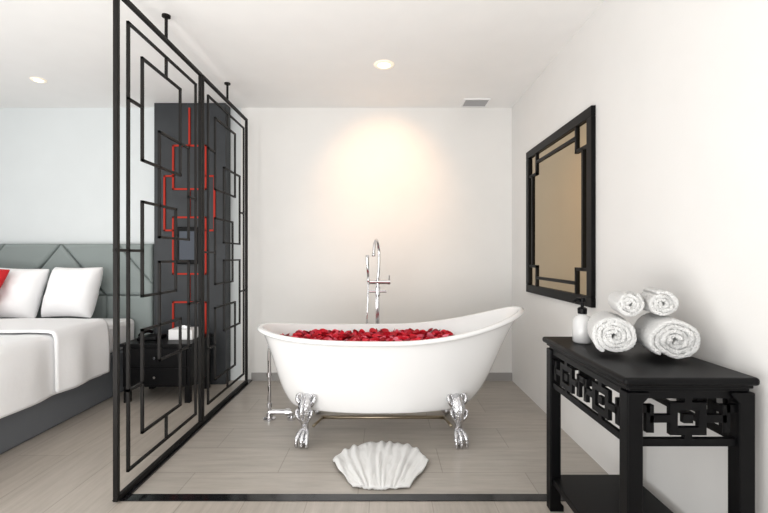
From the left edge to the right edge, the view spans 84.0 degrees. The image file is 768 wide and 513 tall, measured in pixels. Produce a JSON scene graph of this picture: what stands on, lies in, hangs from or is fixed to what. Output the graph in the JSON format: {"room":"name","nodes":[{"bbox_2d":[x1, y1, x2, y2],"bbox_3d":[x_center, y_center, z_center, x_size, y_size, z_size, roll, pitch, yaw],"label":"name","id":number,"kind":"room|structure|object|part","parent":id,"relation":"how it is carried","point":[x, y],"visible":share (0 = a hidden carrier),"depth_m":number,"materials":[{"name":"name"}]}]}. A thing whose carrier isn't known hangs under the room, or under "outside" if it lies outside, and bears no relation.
{"room":"hotel room","nodes":[
{"label":"hotel room","id":0,"kind":"room"},
{"bbox_2d":[0,108,511,379],"bbox_3d":[-1.641,-0.119,4.113,5.918,2.798,0.100,0,0,0],"label":"wall","id":1,"kind":"structure","parent":0,"point":[433,186],"depth_m":4.06,"materials":[{"name":"white paint"}]},
{"bbox_2d":[0,244,153,338],"bbox_3d":[-3.300,0.530,4.006,2.300,1.299,0.109,0,0,0],"label":"headboard","id":2,"kind":"object","parent":1,"relation":"attached to","point":[13,256],"visible":0.41,"depth_m":3.95,"materials":[{"name":"fabric"}]},
{"bbox_2d":[127,379,251,493],"bbox_3d":[-1.280,1.175,3.088,0.060,0.010,1.949,0,0,0],"label":"trim","id":3,"kind":"structure","parent":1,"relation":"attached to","point":[199,428],"depth_m":2.65,"materials":[{"name":"black metal"}]},
{"bbox_2d":[113,0,201,501],"bbox_3d":[-1.280,-0.124,2.507,0.048,2.588,0.969,0,0,0],"label":"screen","id":4,"kind":"object","parent":3,"relation":"on","point":[117,494],"visible":1,"depth_m":2.26,"materials":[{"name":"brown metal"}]},
{"bbox_3d":[-1.280,-1.349,2.507,0.048,0.138,0.047,0,0,0],"label":"ceiling stem","id":5,"kind":"part","parent":4,"relation":"part of","materials":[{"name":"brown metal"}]},
{"bbox_2d":[202,74,247,422],"bbox_3d":[-1.280,-0.124,3.487,0.048,2.588,0.999,0,0,0],"label":"screen","id":6,"kind":"object","parent":3,"relation":"on","point":[226,99],"visible":0.87,"depth_m":3.41,"materials":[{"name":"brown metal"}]},
{"bbox_3d":[-1.280,-1.349,3.487,0.048,0.138,0.047,0,0,0],"label":"ceiling stem","id":7,"kind":"part","parent":6,"relation":"part of","materials":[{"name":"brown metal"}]},
{"bbox_2d":[154,103,229,383],"bbox_3d":[-1.790,-0.118,3.991,0.660,2.596,0.141,0,0,0],"label":"wall panel","id":8,"kind":"object","parent":1,"relation":"attached to","point":[166,115],"visible":0.68,"depth_m":3.93,"materials":[{"name":"black paint"}]},
{"bbox_2d":[177,227,197,263],"bbox_3d":[-1.790,-0.100,3.898,0.200,0.340,0.044,0,0,0],"label":"wall lamp","id":9,"kind":"object","parent":8,"relation":"attached to","point":[185,249],"visible":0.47,"depth_m":3.88,"materials":[{"name":"black paint"}]},
{"bbox_2d":[179,231,193,259],"bbox_3d":[-1.790,-0.100,3.878,0.140,0.260,0.004,0,0,0],"label":"diffuser","id":10,"kind":"object","parent":9,"relation":"attached to","point":[186,248],"depth_m":3.88,"materials":[{"name":"glass"}]},
{"bbox_2d":[251,373,511,380],"bbox_3d":[-0.021,1.143,4.057,2.478,0.075,0.012,0,0,0],"label":"baseboard","id":11,"kind":"structure","parent":1,"relation":"attached to","point":[254,376],"depth_m":4.05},
{"bbox_2d":[0,0,603,107],"bbox_3d":[-1.691,-1.468,1.131,5.818,0.100,5.863,0,0,0],"label":"ceiling","id":12,"kind":"structure","parent":0,"point":[271,53],"depth_m":2.91,"materials":[{"name":"paint"}]},
{"bbox_2d":[30,77,46,82],"bbox_3d":[-2.770,-1.413,3.420,0.109,0.010,0.109,0,0,0],"label":"recessed light","id":13,"kind":"object","parent":12,"relation":"in","point":[35,79],"visible":1,"depth_m":3.41,"materials":[{"name":"white"}]},
{"bbox_2d":[374,60,393,69],"bbox_3d":[0.000,-1.413,3.150,0.152,0.010,0.152,0,0,0],"label":"recessed light","id":14,"kind":"object","parent":12,"relation":"in","point":[381,64],"visible":1,"depth_m":3.13,"materials":[{"name":"white"}]},
{"bbox_2d":[460,98,490,106],"bbox_3d":[0.840,-1.412,3.920,0.240,0.012,0.200,0,0,0],"label":"ceiling vent","id":15,"kind":"object","parent":12,"relation":"in","point":[467,102],"visible":1,"depth_m":3.90,"materials":[{"name":"white plastic"}]},
{"bbox_2d":[0,380,608,512],"bbox_3d":[-1.691,1.230,1.131,5.818,0.100,5.863,0,0,0],"label":"floor","id":16,"kind":"structure","parent":0,"point":[67,467],"depth_m":2.52,"materials":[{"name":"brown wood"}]},
{"bbox_2d":[0,318,133,453],"bbox_3d":[-3.200,0.873,2.928,1.860,0.615,2.015,0,0,0],"label":"bed","id":17,"kind":"object","parent":16,"relation":"on","point":[19,427],"visible":0.22,"depth_m":3.01,"materials":[{"name":"grey fabric"}]},
{"bbox_2d":[0,269,9,287],"bbox_3d":[-3.370,0.265,3.498,0.458,0.432,0.198,0,0,-5],"label":"cushion","id":18,"kind":"object","parent":17,"relation":"on","point":[3,272],"visible":1,"depth_m":3.55,"materials":[{"name":"red fabric"}]},
{"bbox_2d":[0,268,48,317],"bbox_3d":[-3.210,0.315,3.696,0.487,0.440,0.289,0,0,-3],"label":"pillow","id":19,"kind":"object","parent":17,"relation":"on","point":[22,290],"visible":0.92,"depth_m":3.62,"materials":[{"name":"white fabric"}]},
{"bbox_2d":[0,333,100,418],"bbox_3d":[-3.180,0.729,2.600,1.976,0.424,1.517,0,0,0],"label":"duvet","id":20,"kind":"object","parent":17,"relation":"on","point":[27,364],"visible":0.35,"depth_m":2.65,"materials":[{"name":"white fabric"}]},
{"bbox_2d":[0,318,109,392],"bbox_3d":[-3.166,0.703,3.130,2.005,0.430,0.537,0,0,0],"label":"sheet","id":21,"kind":"object","parent":20,"relation":"on","point":[81,346],"visible":1,"depth_m":3.08,"materials":[{"name":"white fabric"}]},
{"bbox_3d":[-3.200,0.693,2.942,1.830,0.255,1.985,0,0,0],"label":"mattress","id":22,"kind":"part","parent":17,"relation":"part of","materials":[{"name":"white fabric"}]},
{"bbox_2d":[41,267,102,317],"bbox_3d":[-2.730,0.310,3.736,0.463,0.430,0.281,0,0,5],"label":"pillow","id":23,"kind":"object","parent":17,"relation":"on","point":[69,291],"visible":1,"depth_m":3.65,"materials":[{"name":"white fabric"}]},
{"bbox_2d":[120,334,213,402],"bbox_3d":[-1.830,0.940,3.632,0.580,0.480,0.476,0,0,0],"label":"nightstand","id":24,"kind":"object","parent":16,"relation":"on","point":[164,373],"visible":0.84,"depth_m":3.42,"materials":[{"name":"black paint"}]},
{"bbox_3d":[-2.075,1.115,3.455,0.044,0.130,0.044,0,0,0],"label":"leg","id":25,"kind":"part","parent":24,"relation":"part of","materials":[{"name":"black paint"}]},
{"bbox_2d":[137,329,165,340],"bbox_3d":[-1.970,0.661,3.620,0.160,0.078,0.190,0,0,0],"label":"telephone","id":26,"kind":"object","parent":24,"relation":"on","point":[149,337],"visible":0.68,"depth_m":3.57,"materials":[{"name":"black paint"}]},
{"bbox_3d":[-1.830,0.810,3.424,0.490,0.140,0.012,0,0,0],"label":"drawer","id":27,"kind":"part","parent":24,"relation":"part of","materials":[{"name":"black paint"}]},
{"bbox_3d":[-1.830,0.965,3.424,0.490,0.130,0.012,0,0,0],"label":"drawer","id":28,"kind":"part","parent":24,"relation":"part of","materials":[{"name":"black paint"}]},
{"bbox_2d":[168,325,197,339],"bbox_3d":[-1.710,0.645,3.660,0.200,0.110,0.160,0,0,0],"label":"tissue box","id":29,"kind":"object","parent":24,"relation":"on","point":[173,334],"visible":0.58,"depth_m":3.58,"materials":[{"name":"white paper"}]},
{"bbox_3d":[-1.585,1.115,3.455,0.044,0.130,0.044,0,0,0],"label":"leg","id":30,"kind":"part","parent":24,"relation":"part of","materials":[{"name":"black paint"}]},
{"bbox_3d":[-1.585,1.115,3.825,0.044,0.130,0.044,0,0,0],"label":"leg","id":31,"kind":"part","parent":24,"relation":"part of","materials":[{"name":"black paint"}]},
{"bbox_2d":[366,239,389,323],"bbox_3d":[-0.070,0.519,3.389,0.175,1.320,0.245,0,0,38],"label":"faucet","id":32,"kind":"object","parent":16,"relation":"on","point":[377,291],"visible":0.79,"depth_m":3.41,"materials":[{"name":"silver metal"}]},
{"bbox_3d":[-0.063,0.030,3.344,0.032,0.342,0.203,0,0,12],"label":"spout","id":33,"kind":"part","parent":32,"relation":"part of","materials":[{"name":"silver metal"}]},
{"bbox_2d":[333,441,428,489],"bbox_3d":[-0.018,1.156,2.408,0.545,0.040,0.523,0,0,0],"label":"bath mat","id":34,"kind":"object","parent":16,"relation":"on","point":[381,465],"visible":1,"depth_m":2.36,"materials":[{"name":"white fabric"}]},
{"bbox_2d":[257,306,524,448],"bbox_3d":[0.038,0.762,2.920,1.828,0.836,0.732,0,0,0],"label":"bathtub","id":35,"kind":"object","parent":16,"relation":"on","point":[444,374],"visible":0.98,"depth_m":2.66,"materials":[{"name":"white ceramic"}]},
{"label":"water","id":36,"kind":"object","parent":35,"relation":"in","visible":0},
{"bbox_2d":[280,328,452,340],"bbox_3d":[-0.122,0.568,2.927,1.252,0.100,0.563,0,0,0],"label":"rose petals","id":37,"kind":"object","parent":36,"relation":"on","point":[409,334],"visible":0.55,"depth_m":2.95,"materials":[{"name":"red plant"}]},
{"bbox_2d":[542,337,759,512],"bbox_3d":[0.965,0.780,1.683,0.426,0.800,0.703,0,0,0],"label":"console table","id":38,"kind":"object","parent":16,"relation":"on","point":[638,374],"visible":0.92,"depth_m":1.39,"materials":[{"name":"black paint"}]},
{"bbox_3d":[0.804,0.805,1.995,0.072,0.750,0.050,0,0,0],"label":"leg","id":39,"kind":"part","parent":38,"relation":"part of","materials":[{"name":"black paint"}]},
{"bbox_2d":[572,297,591,343],"bbox_3d":[0.875,0.280,1.885,0.083,0.200,0.082,0,0,19],"label":"soap dispenser","id":40,"kind":"object","parent":38,"relation":"on","point":[580,335],"visible":0.96,"depth_m":1.86,"materials":[{"name":"grey ceramic"}]},
{"bbox_2d":[587,311,636,351],"bbox_3d":[0.896,0.296,1.690,0.156,0.138,0.210,0,0,20],"label":"rolled towel","id":41,"kind":"object","parent":38,"relation":"on","point":[609,331],"visible":1,"depth_m":1.61,"materials":[{"name":"white fabric"}]},
{"bbox_2d":[608,290,644,316],"bbox_3d":[0.950,0.183,1.680,0.098,0.091,0.189,0,0,17],"label":"rolled towel","id":42,"kind":"object","parent":41,"relation":"on","point":[628,303],"visible":1,"depth_m":1.61,"materials":[{"name":"white fabric"}]},
{"bbox_2d":[553,475,672,512],"bbox_3d":[0.970,1.040,1.683,0.380,0.030,0.651,0,0,0],"label":"shelf","id":43,"kind":"object","parent":38,"relation":"attached to","point":[582,493],"depth_m":1.84,"materials":[{"name":"black paint"}]},
{"bbox_3d":[0.804,0.805,1.370,0.072,0.750,0.050,0,0,0],"label":"leg","id":44,"kind":"part","parent":38,"relation":"part of","materials":[{"name":"black paint"}]},
{"bbox_3d":[0.968,0.418,1.683,0.400,0.024,0.671,0,0,0],"label":"waist moulding","id":45,"kind":"part","parent":38,"relation":"part of","materials":[{"name":"black paint"}]},
{"bbox_2d":[633,313,700,358],"bbox_3d":[1.065,0.296,1.628,0.169,0.143,0.241,0,0,15],"label":"rolled towel","id":46,"kind":"object","parent":38,"relation":"on","point":[669,336],"visible":1,"depth_m":1.53,"materials":[{"name":"white fabric"}]},
{"bbox_2d":[640,288,678,315],"bbox_3d":[1.057,0.173,1.655,0.103,0.098,0.188,0,0,16],"label":"rolled towel","id":47,"kind":"object","parent":46,"relation":"on","point":[659,302],"visible":0.93,"depth_m":1.58,"materials":[{"name":"white fabric"}]},
{"bbox_3d":[1.136,0.805,1.370,0.072,0.750,0.050,0,0,0],"label":"leg","id":48,"kind":"part","parent":38,"relation":"part of","materials":[{"name":"black paint"}]},
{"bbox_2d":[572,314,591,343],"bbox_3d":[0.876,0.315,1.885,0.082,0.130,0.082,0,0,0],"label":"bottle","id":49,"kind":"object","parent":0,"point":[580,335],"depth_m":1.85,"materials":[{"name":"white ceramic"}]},
{"bbox_2d":[512,0,767,512],"bbox_3d":[1.268,-0.119,1.131,0.100,2.798,5.863,0,0,0],"label":"wall","id":50,"kind":"structure","parent":0,"point":[678,89],"depth_m":1.80,"materials":[{"name":"white paint"}]},
{"bbox_2d":[112,494,564,500],"bbox_3d":[-0.046,1.178,2.085,2.528,0.004,0.058,0,0,0],"label":"trim","id":51,"kind":"structure","parent":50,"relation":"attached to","point":[128,497],"depth_m":2.08,"materials":[{"name":"black metal"}]},
{"bbox_2d":[526,105,595,307],"bbox_3d":[1.204,-0.287,3.015,0.027,1.165,1.130,0,0,0],"label":"wall mirror","id":52,"kind":"object","parent":50,"relation":"attached to","point":[561,169],"visible":1,"depth_m":2.86,"materials":[{"name":"black paint"}]},
{"bbox_3d":[1.212,-0.287,3.015,0.008,1.041,1.006,0,0,0],"label":"glass","id":53,"kind":"part","parent":52,"relation":"part of","materials":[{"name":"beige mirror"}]}
]}

